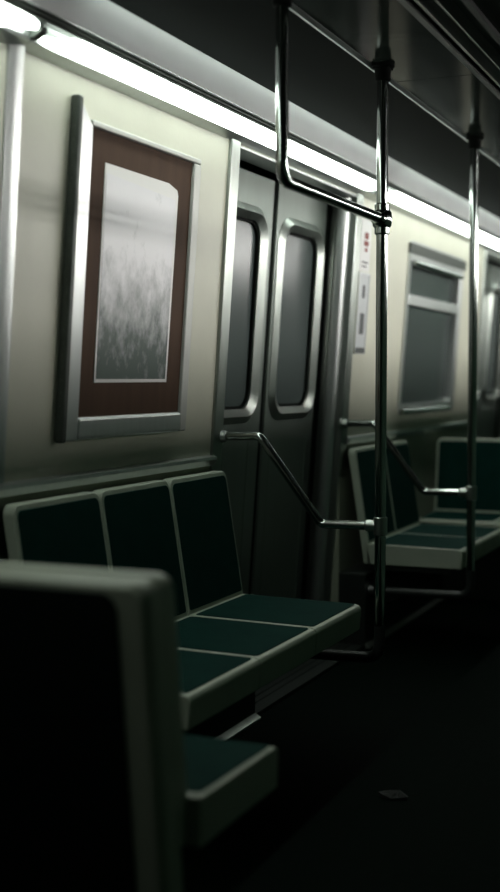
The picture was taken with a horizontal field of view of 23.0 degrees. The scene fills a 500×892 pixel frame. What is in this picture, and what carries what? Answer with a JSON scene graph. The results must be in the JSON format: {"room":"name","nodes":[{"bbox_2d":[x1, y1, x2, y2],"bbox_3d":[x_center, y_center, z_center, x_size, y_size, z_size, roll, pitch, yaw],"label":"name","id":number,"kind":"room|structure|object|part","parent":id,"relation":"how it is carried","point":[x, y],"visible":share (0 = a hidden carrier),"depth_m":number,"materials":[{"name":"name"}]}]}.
{"room":"train carriage","nodes":[
{"label":"train carriage","id":0,"kind":"room"},
{"bbox_2d":[0,41,499,601],"bbox_3d":[0.052,-0.098,4.558,0.126,2.053,13.600,1,3,23],"label":"wall","id":1,"kind":"structure","parent":0,"point":[31,451],"depth_m":3.58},
{"bbox_2d":[0,44,24,482],"bbox_3d":[-0.590,-0.446,2.982,0.093,1.079,0.054,1,3,23],"label":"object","id":2,"kind":"structure","parent":1,"relation":"attached to","point":[14,65],"depth_m":2.97,"materials":[{"name":"metal"}]},
{"bbox_2d":[0,1,43,44],"bbox_3d":[-0.887,-0.929,2.112,0.122,0.050,1.796,1,3,23],"label":"lamp","id":3,"kind":"object","parent":1,"relation":"attached to","point":[17,27],"visible":0.99,"depth_m":2.86,"materials":[{"name":"plastic"}]},
{"bbox_2d":[0,1,38,29],"bbox_3d":[-0.856,-0.937,2.098,0.055,0.033,1.776,1,3,23],"label":"diffuser","id":4,"kind":"object","parent":3,"relation":"attached to","point":[11,18],"depth_m":2.81,"materials":[{"name":"white plastic"}]},
{"bbox_2d":[54,94,201,442],"bbox_3d":[-0.331,-0.478,3.564,0.090,0.908,0.758,1,3,23],"label":"poster frame","id":5,"kind":"object","parent":1,"relation":"attached to","point":[132,201],"visible":1,"depth_m":3.51,"materials":[{"name":"metal"}]},
{"bbox_3d":[-0.476,-0.460,3.230,0.090,0.908,0.026,1,3,23],"label":"rail","id":6,"kind":"part","parent":5,"relation":"part of","materials":[{"name":"silver metal"}]},
{"bbox_3d":[-0.462,-0.459,3.274,0.082,0.892,0.065,1,3,23],"label":"rail","id":7,"kind":"part","parent":5,"relation":"part of","materials":[{"name":"metal"}]},
{"bbox_3d":[-0.352,-0.062,3.620,0.025,0.062,0.617,1,3,23],"label":"rail","id":8,"kind":"part","parent":5,"relation":"part of","materials":[{"name":"metal"}]},
{"bbox_2d":[96,173,175,378],"bbox_3d":[-0.326,-0.478,3.583,0.040,0.564,0.420,1,3,23],"label":"picture","id":9,"kind":"object","parent":5,"relation":"attached to","point":[137,246],"depth_m":3.56},
{"bbox_3d":[-0.292,-0.877,3.575,0.018,0.018,0.665,1,3,23],"label":"rail","id":10,"kind":"part","parent":5,"relation":"part of","materials":[{"name":"metal"}]},
{"bbox_3d":[-0.196,-0.466,3.893,0.076,0.838,0.048,1,3,23],"label":"rail","id":11,"kind":"part","parent":5,"relation":"part of","materials":[{"name":"metal"}]},
{"bbox_2d":[3,471,360,730],"bbox_3d":[-0.126,0.477,3.521,0.519,0.718,1.257,1,3,23],"label":"bench","id":12,"kind":"object","parent":1,"relation":"attached to","point":[232,643],"visible":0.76,"depth_m":3.55,"materials":[{"name":"teal plastic"}]},
{"bbox_2d":[23,27,376,197],"bbox_3d":[0.009,-1.043,4.173,0.122,0.050,2.696,1,3,23],"label":"lamp","id":13,"kind":"object","parent":1,"relation":"attached to","point":[79,57],"visible":0.72,"depth_m":3.61,"materials":[{"name":"plastic"}]},
{"bbox_2d":[0,420,467,497],"bbox_3d":[0.049,0.025,4.566,0.026,0.035,13.600,1,3,23],"label":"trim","id":14,"kind":"structure","parent":1,"relation":"attached to","point":[19,487],"depth_m":3.62,"materials":[{"name":"metal"}]},
{"bbox_2d":[0,0,499,240],"bbox_3d":[0.152,-1.099,4.459,0.083,0.028,13.600,1,3,23],"label":"ceiling light","id":15,"kind":"object","parent":1,"relation":"attached to","point":[57,27],"visible":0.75,"depth_m":3.53,"materials":[{"name":"white plastic"}]},
{"bbox_2d":[26,0,499,235],"bbox_3d":[0.177,-1.205,4.442,0.138,0.185,13.600,1,3,23],"label":"cove","id":16,"kind":"object","parent":1,"relation":"attached to","point":[104,19],"visible":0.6,"depth_m":3.79,"materials":[{"name":"white plastic"}]},
{"bbox_2d":[210,139,364,715],"bbox_3d":[0.089,-0.093,4.829,0.361,2.012,1.395,1,3,23],"label":"door","id":17,"kind":"structure","parent":1,"relation":"in","point":[290,266],"depth_m":5.02,"materials":[{"name":"metal"}]},
{"bbox_3d":[-0.071,-0.488,4.538,0.056,0.707,0.372,1,3,23],"label":"pane","id":18,"kind":"part","parent":17,"relation":"part of","materials":[{"name":"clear glass"}]},
{"bbox_3d":[0.177,-0.519,5.108,0.056,0.707,0.372,1,3,23],"label":"pane","id":19,"kind":"part","parent":17,"relation":"part of","materials":[{"name":"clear glass"}]},
{"bbox_3d":[0.347,-0.107,5.388,0.195,1.936,0.060,1,3,23],"label":"rounded post","id":20,"kind":"part","parent":17,"relation":"part of","materials":[{"name":"metal"}]},
{"bbox_2d":[220,428,386,535],"bbox_3d":[0.170,0.112,4.114,0.603,0.346,0.068,1,3,23],"label":"rail","id":21,"kind":"object","parent":1,"relation":"attached to","point":[378,525],"visible":1,"depth_m":4.10,"materials":[{"name":"silver metal"}]},
{"bbox_2d":[353,271,370,353],"bbox_3d":[0.500,-0.593,5.499,0.032,0.362,0.150,1,3,23],"label":"notice","id":22,"kind":"object","parent":1,"relation":"attached to","point":[363,288],"visible":1,"depth_m":5.49,"materials":[{"name":"metal"}]},
{"bbox_2d":[359,217,371,271],"bbox_3d":[0.514,-0.903,5.464,0.020,0.250,0.140,1,3,23],"label":"notice","id":23,"kind":"object","parent":1,"relation":"attached to","point":[366,233],"visible":0.91,"depth_m":5.46,"materials":[{"name":"white paper"}]},
{"bbox_2d":[339,417,476,499],"bbox_3d":[0.676,0.048,5.277,0.603,0.346,0.068,1,3,23],"label":"rail","id":24,"kind":"object","parent":1,"relation":"attached to","point":[470,492],"visible":0.94,"depth_m":5.26,"materials":[{"name":"silver metal"}]},
{"bbox_2d":[348,440,499,602],"bbox_3d":[0.835,0.355,5.728,0.519,0.718,0.837,1,3,23],"label":"bench","id":25,"kind":"object","parent":1,"relation":"attached to","point":[418,554],"visible":0.81,"depth_m":5.54,"materials":[{"name":"teal plastic"}]},
{"bbox_2d":[388,191,468,241],"bbox_3d":[0.935,-1.152,6.139,0.180,0.050,2.009,1,3,23],"label":"lamp","id":26,"kind":"object","parent":1,"relation":"attached to","point":[409,207],"depth_m":6.12,"materials":[{"name":"white plastic"}]},
{"bbox_2d":[397,240,466,414],"bbox_3d":[0.976,-0.619,6.644,0.135,0.870,1.150,1,3,23],"label":"window","id":27,"kind":"structure","parent":1,"relation":"in","point":[434,279],"depth_m":6.64,"materials":[{"name":"glass"}]},
{"bbox_3d":[0.944,-0.194,6.583,0.028,0.028,0.930,1,3,23],"label":"sill","id":28,"kind":"part","parent":27,"relation":"part of","materials":[{"name":"silver metal"}]},
{"bbox_3d":[0.941,-0.482,6.640,0.042,0.515,1.020,1,3,23],"label":"pane","id":29,"kind":"part","parent":27,"relation":"part of","materials":[{"name":"clear glass"}]},
{"bbox_3d":[0.966,-0.873,6.607,0.019,0.180,1.020,1,3,23],"label":"pane","id":30,"kind":"part","parent":27,"relation":"part of","materials":[{"name":"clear glass"}]},
{"bbox_3d":[1.012,-0.938,6.573,0.028,0.028,0.980,1,3,23],"label":"hopper rail","id":31,"kind":"part","parent":27,"relation":"part of","materials":[{"name":"silver metal"}]},
{"bbox_2d":[476,248,499,438],"bbox_3d":[1.591,-0.284,8.281,0.361,2.012,1.395,1,3,23],"label":"door","id":32,"kind":"structure","parent":1,"relation":"in","point":[488,331],"depth_m":8.42,"materials":[{"name":"metal"}]},
{"bbox_3d":[1.679,-0.710,8.561,0.056,0.707,0.372,1,3,23],"label":"pane","id":33,"kind":"part","parent":32,"relation":"part of","materials":[{"name":"clear glass"}]},
{"bbox_2d":[478,231,499,254],"bbox_3d":[1.406,-1.211,7.221,0.179,0.050,1.270,1,3,23],"label":"lamp","id":34,"kind":"object","parent":1,"relation":"attached to","point":[488,242],"depth_m":7.39,"materials":[{"name":"white plastic"}]},
{"bbox_2d":[181,599,499,891],"bbox_3d":[1.288,0.986,4.080,3.040,0.060,13.600,1,3,23],"label":"floor","id":35,"kind":"structure","parent":0,"point":[421,720],"depth_m":3.62,"materials":[{"name":"rubber"}]},
{"bbox_2d":[0,561,277,891],"bbox_3d":[-0.435,0.623,2.405,0.857,0.850,0.504,1,3,23],"label":"seat","id":36,"kind":"object","parent":35,"relation":"on","point":[103,788],"visible":1,"depth_m":2.10,"materials":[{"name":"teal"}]},
{"bbox_3d":[-0.544,0.585,2.226,0.742,0.706,0.094,1,3,23],"label":"panel","id":37,"kind":"part","parent":36,"relation":"part of","materials":[{"name":"black plastic"}]},
{"bbox_2d":[183,691,260,739],"bbox_3d":[-1.315,0.943,1.312,0.146,0.328,6.460,1,3,23],"label":"panel","id":38,"kind":"object","parent":35,"relation":"on","point":[239,716],"visible":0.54,"depth_m":4.05,"materials":[{"name":"black metal"}]},
{"bbox_2d":[338,561,444,648],"bbox_3d":[0.958,0.654,6.537,0.146,0.328,2.530,1,3,23],"label":"panel","id":39,"kind":"object","parent":35,"relation":"on","point":[400,611],"visible":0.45,"depth_m":5.45,"materials":[{"name":"black metal"}]},
{"bbox_2d":[378,790,407,799],"bbox_3d":[0.404,0.980,3.466,0.083,0.021,0.050,0,3,3],"label":"paper scrap","id":40,"kind":"object","parent":35,"relation":"on","point":[386,794],"visible":1,"depth_m":3.45,"materials":[{"name":"grey paper"}]},
{"bbox_2d":[419,438,499,601],"bbox_3d":[1.365,0.396,6.507,0.852,0.850,0.504,1,3,23],"label":"seat","id":41,"kind":"object","parent":35,"relation":"on","point":[451,461],"visible":0.71,"depth_m":6.65,"materials":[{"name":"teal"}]},
{"bbox_2d":[292,0,499,160],"bbox_3d":[1.288,-1.260,3.956,1.650,0.080,13.600,1,3,23],"label":"ceiling","id":42,"kind":"structure","parent":0,"point":[378,30],"depth_m":3.81,"materials":[{"name":"laminate"}]},
{"bbox_2d":[109,0,499,218],"bbox_3d":[0.388,-1.235,4.349,0.322,0.113,13.600,1,3,23],"label":"ceiling panel","id":43,"kind":"object","parent":42,"relation":"attached to","point":[327,82],"visible":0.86,"depth_m":3.98,"materials":[{"name":"black laminate"}]},
{"bbox_2d":[272,0,391,234],"bbox_3d":[0.253,-0.927,3.549,0.076,0.540,0.931,1,3,23],"label":"grab bar","id":44,"kind":"object","parent":42,"relation":"hanging from","point":[381,217],"visible":1,"depth_m":3.15,"materials":[{"name":"silver metal"}]},
{"bbox_2d":[310,61,394,662],"bbox_3d":[0.234,-0.241,4.067,0.492,1.968,0.080,1,3,23],"label":"pole","id":45,"kind":"object","parent":42,"relation":"attached to","point":[383,69],"visible":0.78,"depth_m":3.97,"materials":[{"name":"silver metal"}]},
{"bbox_2d":[289,3,499,165],"bbox_3d":[0.535,-1.234,4.285,0.026,0.011,13.600,1,3,23],"label":"trim","id":46,"kind":"structure","parent":42,"relation":"attached to","point":[294,8],"depth_m":3.90,"materials":[{"name":"silver metal"}]},
{"bbox_2d":[365,134,483,599],"bbox_3d":[0.740,-0.305,5.230,0.492,1.968,0.080,1,3,23],"label":"pole","id":47,"kind":"object","parent":42,"relation":"attached to","point":[474,140],"visible":0.99,"depth_m":5.14,"materials":[{"name":"silver metal"}]},
{"bbox_2d":[398,0,499,99],"bbox_3d":[0.877,-1.249,4.136,0.170,0.062,13.600,1,3,23],"label":"trim","id":48,"kind":"structure","parent":42,"relation":"attached to","point":[460,26],"depth_m":3.60,"materials":[{"name":"black metal"}]},
{"bbox_3d":[0.876,-1.249,4.136,0.005,0.042,13.600,1,3,23],"label":"slot rail","id":49,"kind":"part","parent":48,"relation":"part of","materials":[{"name":"metal"}]}
]}

